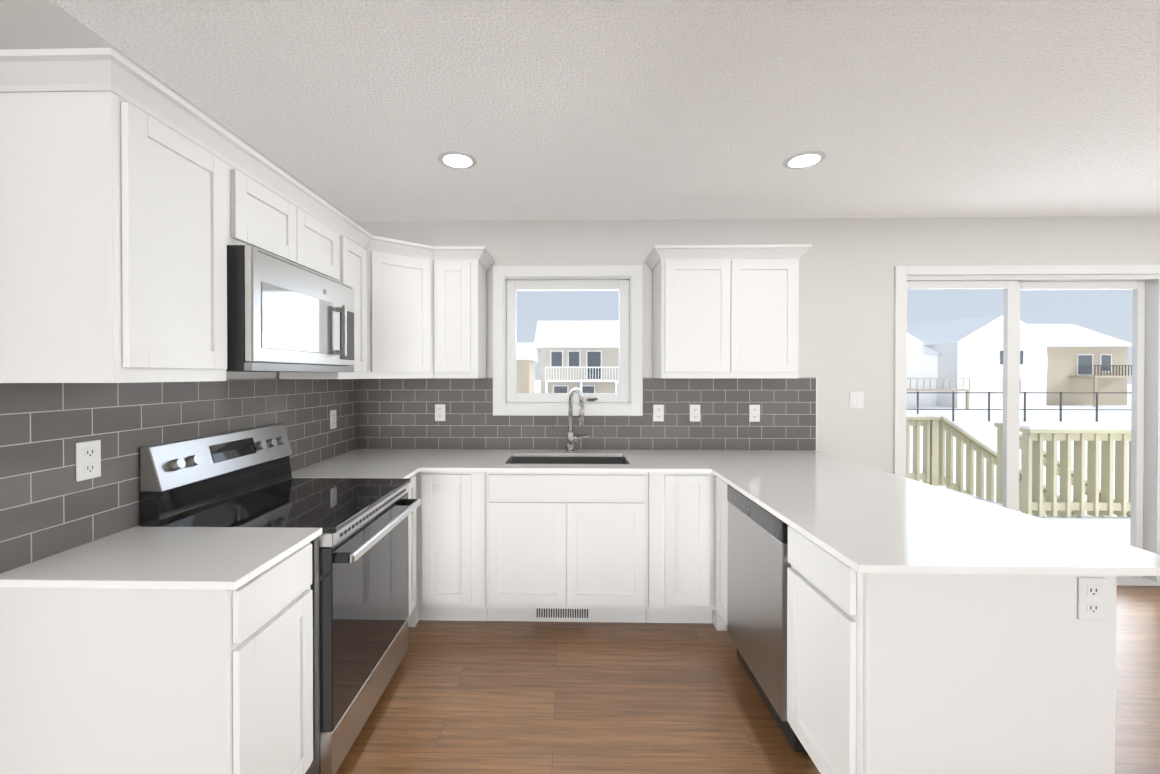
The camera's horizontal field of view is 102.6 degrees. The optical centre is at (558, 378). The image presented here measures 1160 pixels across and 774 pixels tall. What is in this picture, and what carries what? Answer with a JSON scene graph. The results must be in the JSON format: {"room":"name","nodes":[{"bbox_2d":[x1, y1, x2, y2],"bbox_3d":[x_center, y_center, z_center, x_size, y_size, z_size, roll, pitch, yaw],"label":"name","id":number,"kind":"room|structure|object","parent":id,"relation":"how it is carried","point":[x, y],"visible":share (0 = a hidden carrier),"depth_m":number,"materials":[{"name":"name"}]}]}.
{"room":"kitchen","nodes":[
{"label":"kitchen","id":0,"kind":"room"},
{"bbox_2d":[0,0,355,525],"bbox_3d":[-1.546,0.177,0.387,0.150,2.500,6.030,0,0,1],"label":"wall","id":1,"kind":"structure","parent":0,"point":[36,24],"depth_m":1.33,"materials":[{"name":"white paint"}]},
{"bbox_2d":[0,91,226,382],"bbox_3d":[-1.271,-0.371,1.379,0.319,0.762,0.392,0,0,1],"label":"upper cabinet","id":2,"kind":"object","parent":1,"relation":"attached to","point":[113,237],"visible":0.98,"depth_m":1.19,"materials":[{"name":"white paint"}]},
{"bbox_2d":[0,378,357,573],"bbox_3d":[-1.428,0.250,2.205,0.008,0.499,2.070,0,0,1],"label":"tile backsplash","id":3,"kind":"structure","parent":1,"relation":"attached to","point":[50,505],"depth_m":1.49,"materials":[{"name":"grey tile"}]},
{"bbox_2d":[76,440,100,481],"bbox_3d":[-1.436,0.250,1.421,0.008,0.116,0.072,0,0,1],"label":"electrical outlet","id":4,"kind":"object","parent":3,"relation":"attached to","point":[88,459],"visible":1,"depth_m":1.42,"materials":[{"name":"white plastic"}]},
{"bbox_2d":[330,410,336,428],"bbox_3d":[-1.405,0.254,2.900,0.008,0.116,0.072,0,0,1],"label":"electrical outlet","id":5,"kind":"object","parent":3,"relation":"attached to","point":[333,424],"visible":1,"depth_m":2.89,"materials":[{"name":"white plastic"}]},
{"bbox_2d":[225,162,338,279],"bbox_3d":[-1.259,-0.607,1.956,0.319,0.298,0.759,0,0,1],"label":"upper cabinet","id":6,"kind":"object","parent":1,"relation":"attached to","point":[260,216],"visible":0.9,"depth_m":1.82,"materials":[{"name":"white paint"}]},
{"bbox_2d":[226,245,354,371],"bbox_3d":[-1.210,-0.242,1.958,0.450,0.426,0.756,0,0,1],"label":"over-the-range microwave","id":7,"kind":"object","parent":6,"relation":"attached to","point":[284,315],"visible":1,"depth_m":1.75,"materials":[{"name":"silver metal"}]},
{"bbox_2d":[279,232,366,378],"bbox_3d":[-1.247,-0.379,2.500,0.319,0.762,0.320,0,0,1],"label":"upper cabinet","id":8,"kind":"object","parent":1,"relation":"attached to","point":[352,263],"visible":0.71,"depth_m":2.51,"materials":[{"name":"white paint"}]},
{"bbox_2d":[50,0,1159,221],"bbox_3d":[1.537,-1.102,0.239,6.320,0.060,6.180,0,0,1],"label":"ceiling","id":9,"kind":"structure","parent":0,"point":[372,110],"depth_m":1.81,"materials":[{"name":"white paint"}]},
{"bbox_2d":[438,151,476,168],"bbox_3d":[-0.501,-1.083,2.307,0.190,0.007,0.190,0,0,1],"label":"recessed light","id":10,"kind":"object","parent":9,"relation":"in","point":[457,159],"visible":1,"depth_m":2.29,"materials":[{"name":"white"}]},
{"bbox_2d":[783,151,825,168],"bbox_3d":[1.220,-1.083,2.306,0.190,0.007,0.190,0,0,1],"label":"recessed light","id":11,"kind":"object","parent":9,"relation":"in","point":[805,159],"visible":1,"depth_m":2.29,"materials":[{"name":"white"}]},
{"bbox_2d":[336,586,1159,773],"bbox_3d":[1.537,1.458,0.257,6.320,0.060,6.180,0,0,1],"label":"floor","id":12,"kind":"structure","parent":0,"point":[495,697],"depth_m":2.02,"materials":[{"name":"brown wood"}]},
{"bbox_2d":[0,542,312,773],"bbox_3d":[-1.131,0.975,1.382,0.619,0.890,0.384,0,0,1],"label":"base cabinet","id":13,"kind":"object","parent":12,"relation":"on","point":[128,681],"visible":0.96,"depth_m":1.19,"materials":[{"name":"white paint"}]},
{"bbox_2d":[0,526,321,589],"bbox_3d":[-1.125,0.517,1.372,0.646,0.022,0.413,0,0,1],"label":"countertop","id":14,"kind":"structure","parent":13,"relation":"on","point":[196,558],"depth_m":1.30,"materials":[{"name":"white stone"}]},
{"bbox_2d":[140,424,420,773],"bbox_3d":[-1.059,0.824,1.962,0.734,1.185,0.756,0,0,1],"label":"range","id":15,"kind":"object","parent":12,"relation":"on","point":[359,586],"visible":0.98,"depth_m":1.79,"materials":[{"name":"silver metal"}]},
{"bbox_2d":[282,475,419,626],"bbox_3d":[-1.105,0.965,2.797,0.627,0.890,0.899,0,0,1],"label":"base cabinet","id":16,"kind":"object","parent":12,"relation":"on","point":[414,616],"visible":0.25,"depth_m":2.55,"materials":[{"name":"white paint"}]},
{"bbox_2d":[285,465,420,480],"bbox_3d":[-1.103,0.509,2.466,0.646,0.022,0.248,0,0,1],"label":"countertop","id":17,"kind":"structure","parent":16,"relation":"on","point":[312,471],"depth_m":2.49,"materials":[{"name":"white stone"}]},
{"bbox_2d":[415,472,487,620],"bbox_3d":[-0.608,0.964,2.919,0.398,0.890,0.619,0,0,1],"label":"base cabinet","id":18,"kind":"object","parent":12,"relation":"on","point":[450,547],"visible":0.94,"depth_m":2.62,"materials":[{"name":"white paint"}]},
{"bbox_2d":[485,472,647,622],"bbox_3d":[0.052,0.964,2.905,0.917,0.890,0.619,0,0,1],"label":"base cabinet","id":19,"kind":"object","parent":12,"relation":"on","point":[566,540],"visible":0.96,"depth_m":2.60,"materials":[{"name":"white paint"}]},
{"bbox_2d":[534,608,590,619],"bbox_3d":[0.022,1.353,2.689,0.330,0.085,0.007,0,0,1],"label":"air vent register","id":20,"kind":"object","parent":19,"relation":"attached to","point":[566,614],"visible":0.6,"depth_m":2.69,"materials":[{"name":"white metal"}]},
{"bbox_2d":[313,449,862,472],"bbox_3d":[0.173,0.506,2.894,3.178,0.022,0.646,0,0,1],"label":"countertop","id":21,"kind":"structure","parent":19,"relation":"on","point":[430,460],"depth_m":2.84,"materials":[{"name":"white stone"}]},
{"bbox_2d":[508,457,626,463],"bbox_3d":[0.056,0.639,2.882,0.754,0.242,0.384,0,0,1],"label":"undermount sink","id":22,"kind":"object","parent":21,"relation":"in","point":[567,460],"visible":0.04,"depth_m":3.06,"materials":[{"name":"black metal"}]},
{"bbox_2d":[566,388,588,451],"bbox_3d":[0.129,0.276,3.072,0.157,0.434,0.183,0,0,1],"label":"faucet","id":23,"kind":"object","parent":21,"relation":"on","point":[571,438],"visible":1,"depth_m":3.12,"materials":[{"name":"silver metal"}]},
{"bbox_2d":[646,473,716,622],"bbox_3d":[0.702,0.965,2.892,0.380,0.890,0.619,0,0,1],"label":"base cabinet","id":24,"kind":"object","parent":12,"relation":"on","point":[681,546],"visible":0.83,"depth_m":2.59,"materials":[{"name":"white paint"}]},
{"bbox_2d":[715,476,727,624],"bbox_3d":[1.175,0.967,2.470,0.619,0.890,0.240,0,0,1],"label":"base cabinet","id":25,"kind":"object","parent":12,"relation":"on","point":[721,549],"visible":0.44,"depth_m":2.48,"materials":[{"name":"white paint"}]},
{"bbox_2d":[727,484,807,754],"bbox_3d":[1.145,0.973,2.042,0.602,0.884,0.604,0,0,1],"label":"dishwasher","id":26,"kind":"object","parent":12,"relation":"on","point":[759,564],"visible":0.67,"depth_m":1.95,"materials":[{"name":"silver metal"}]},
{"bbox_2d":[787,526,864,773],"bbox_3d":[1.156,0.974,1.522,0.619,0.890,0.421,0,0,1],"label":"base cabinet","id":27,"kind":"object","parent":12,"relation":"on","point":[825,646],"visible":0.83,"depth_m":1.48,"materials":[{"name":"white paint"}]},
{"bbox_2d":[713,573,1116,773],"bbox_3d":[1.223,0.969,2.244,0.684,0.890,1.908,0,0,1],"label":"peninsula end panel","id":28,"kind":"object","parent":12,"relation":"on","point":[988,674],"depth_m":1.29,"materials":[{"name":"white paint"}]},
{"bbox_2d":[709,465,1159,575],"bbox_3d":[1.285,0.513,1.895,0.912,0.022,1.290,0,0,1],"label":"countertop","id":29,"kind":"structure","parent":28,"relation":"on","point":[859,518],"depth_m":1.56,"materials":[{"name":"white stone"}]},
{"bbox_2d":[1078,577,1105,619],"bbox_3d":[1.468,0.606,1.278,0.072,0.116,0.008,0,0,1],"label":"outlet","id":30,"kind":"object","parent":28,"relation":"attached to","point":[1091,598],"visible":1,"depth_m":1.28,"materials":[{"name":"white plastic"}]},
{"bbox_2d":[356,216,1159,473],"bbox_3d":[1.600,0.157,3.262,6.020,2.500,0.150,0,0,1],"label":"wall","id":31,"kind":"structure","parent":0,"point":[846,305],"depth_m":3.18,"materials":[{"name":"white paint"}]},
{"bbox_2d":[365,249,433,378],"bbox_3d":[-1.099,-0.382,2.949,0.632,0.762,0.578,0,0,1],"label":"upper cabinet","id":32,"kind":"object","parent":31,"relation":"attached to","point":[400,313],"visible":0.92,"depth_m":2.77,"materials":[{"name":"white paint"}]},
{"bbox_2d":[0,48,493,270],"bbox_3d":[-0.949,-0.772,2.176,0.965,0.072,2.110,0,0,1],"label":"crown molding","id":33,"kind":"structure","parent":32,"relation":"attached to","point":[68,69],"depth_m":1.33,"materials":[{"name":"white paint"}]},
{"bbox_2d":[434,260,485,377],"bbox_3d":[-0.640,-0.383,3.050,0.278,0.762,0.319,0,0,1],"label":"upper cabinet","id":34,"kind":"object","parent":31,"relation":"attached to","point":[459,318],"visible":1,"depth_m":2.90,"materials":[{"name":"white paint"}]},
{"bbox_2d":[493,265,642,415],"bbox_3d":[0.063,-0.261,3.269,1.032,1.032,0.144,0,0,1],"label":"kitchen window","id":35,"kind":"structure","parent":31,"relation":"in","point":[625,281],"depth_m":3.21,"materials":[{"name":"white"}]},
{"bbox_2d":[358,378,817,450],"bbox_3d":[0.184,0.243,3.212,3.172,0.499,0.009,0,0,1],"label":"tile backsplash","id":36,"kind":"structure","parent":31,"relation":"attached to","point":[396,413],"depth_m":3.21,"materials":[{"name":"grey tile"}]},
{"bbox_2d":[435,404,444,420],"bbox_3d":[-0.822,0.237,3.224,0.072,0.116,0.008,0,0,1],"label":"electrical outlet","id":37,"kind":"object","parent":36,"relation":"attached to","point":[439,412],"visible":1,"depth_m":3.22,"materials":[{"name":"white plastic"}]},
{"bbox_2d":[653,405,663,420],"bbox_3d":[0.688,0.237,3.193,0.072,0.116,0.008,0,0,1],"label":"electrical outlet","id":38,"kind":"object","parent":36,"relation":"attached to","point":[658,412],"visible":1,"depth_m":3.19,"materials":[{"name":"white plastic"}]},
{"bbox_2d":[690,405,699,421],"bbox_3d":[0.938,0.237,3.188,0.072,0.116,0.008,0,0,1],"label":"electrical outlet","id":39,"kind":"object","parent":36,"relation":"attached to","point":[694,413],"visible":1,"depth_m":3.19,"materials":[{"name":"white plastic"}]},
{"bbox_2d":[749,405,759,421],"bbox_3d":[1.343,0.237,3.179,0.072,0.116,0.008,0,0,1],"label":"electrical outlet","id":40,"kind":"object","parent":36,"relation":"attached to","point":[754,413],"visible":1,"depth_m":3.18,"materials":[{"name":"white plastic"}]},
{"bbox_2d":[653,258,798,377],"bbox_3d":[1.064,-0.382,3.015,0.844,0.762,0.319,0,0,1],"label":"upper cabinet","id":41,"kind":"object","parent":31,"relation":"attached to","point":[725,318],"visible":1,"depth_m":2.86,"materials":[{"name":"white paint"}]},
{"bbox_2d":[645,244,811,270],"bbox_3d":[1.064,-0.777,3.005,0.949,0.072,0.370,0,0,1],"label":"crown molding","id":42,"kind":"structure","parent":41,"relation":"attached to","point":[656,255],"depth_m":2.85,"materials":[{"name":"white paint"}]},
{"bbox_2d":[849,392,863,408],"bbox_3d":[2.037,0.148,3.172,0.094,0.116,0.009,0,0,1],"label":"light switch","id":43,"kind":"object","parent":31,"relation":"attached to","point":[856,400],"visible":1,"depth_m":3.17,"materials":[{"name":"white plastic"}]},
{"bbox_2d":[893,265,1159,585],"bbox_3d":[3.217,0.321,3.210,1.856,2.169,0.149,0,0,1],"label":"sliding patio door","id":44,"kind":"structure","parent":31,"relation":"in","point":[1142,282],"depth_m":3.18,"materials":[{"name":"white"}]},
{"label":"outside","id":45,"kind":"structure","parent":0,"visible":0},
{"bbox_2d":[535,380,1131,516],"bbox_3d":[22.686,1.868,131.400,280.000,0.300,256.220,0,0,1],"label":"ground","id":46,"kind":"structure","parent":45,"point":[983,432],"depth_m":26.43,"materials":[{"name":"white"}]},
{"bbox_2d":[517,343,537,392],"bbox_3d":[-8.203,-1.423,65.115,10.000,7.199,11.000,0,0,1],"label":"house","id":47,"kind":"structure","parent":46,"relation":"on","point":[526,358],"depth_m":60.73,"materials":[{"name":"beige"}]},
{"bbox_2d":[534,321,618,392],"bbox_3d":[2.790,-1.237,38.281,9.100,7.199,10.200,0,0,1],"label":"house","id":48,"kind":"structure","parent":46,"relation":"on","point":[560,369],"depth_m":34.91,"materials":[{"name":"beige"}]},
{"bbox_2d":[906,313,1055,408],"bbox_3d":[32.339,-1.467,42.714,14.400,7.599,13.900,0,0,1],"label":"house","id":49,"kind":"structure","parent":46,"relation":"on","point":[951,332],"depth_m":37.25,"materials":[{"name":"white siding"}]},
{"bbox_2d":[906,392,1131,421],"bbox_3d":[34.526,1.597,26.251,52.060,1.699,0.070,0,0,1],"label":"fence","id":50,"kind":"object","parent":46,"relation":"on","point":[1024,409],"depth_m":26.41,"materials":[{"name":"grey metal"}]},
{"bbox_2d":[935,485,1129,544],"bbox_3d":[4.896,2.280,5.008,6.300,1.490,3.390,0,0,1],"label":"deck","id":51,"kind":"object","parent":46,"relation":"on","point":[1110,527],"depth_m":4.88,"materials":[{"name":"white"}]},
{"bbox_2d":[906,414,989,499],"bbox_3d":[4.631,1.699,6.650,5.620,2.372,0.150,0,0,1],"label":"rail","id":52,"kind":"object","parent":51,"relation":"on","point":[963,437],"depth_m":6.60,"materials":[{"name":"beige wood"}]},
{"bbox_2d":[990,423,1002,503],"bbox_3d":[6.421,1.721,5.698,2.000,2.342,0.140,0,0,1],"label":"rail","id":53,"kind":"object","parent":51,"relation":"on","point":[995,457],"depth_m":5.75,"materials":[{"name":"beige wood"}]},
{"bbox_2d":[1019,425,1130,516],"bbox_3d":[6.574,1.028,5.110,2.850,1.008,0.140,0,0,1],"label":"rail","id":54,"kind":"object","parent":51,"relation":"on","point":[1093,435],"depth_m":5.11,"materials":[{"name":"beige wood"}]},
{"bbox_2d":[1027,324,1131,406],"bbox_3d":[45.545,-1.535,45.239,10.300,7.699,12.500,0,0,1],"label":"house","id":55,"kind":"structure","parent":46,"relation":"on","point":[1070,349],"depth_m":40.99,"materials":[{"name":"tan siding"}]}
]}

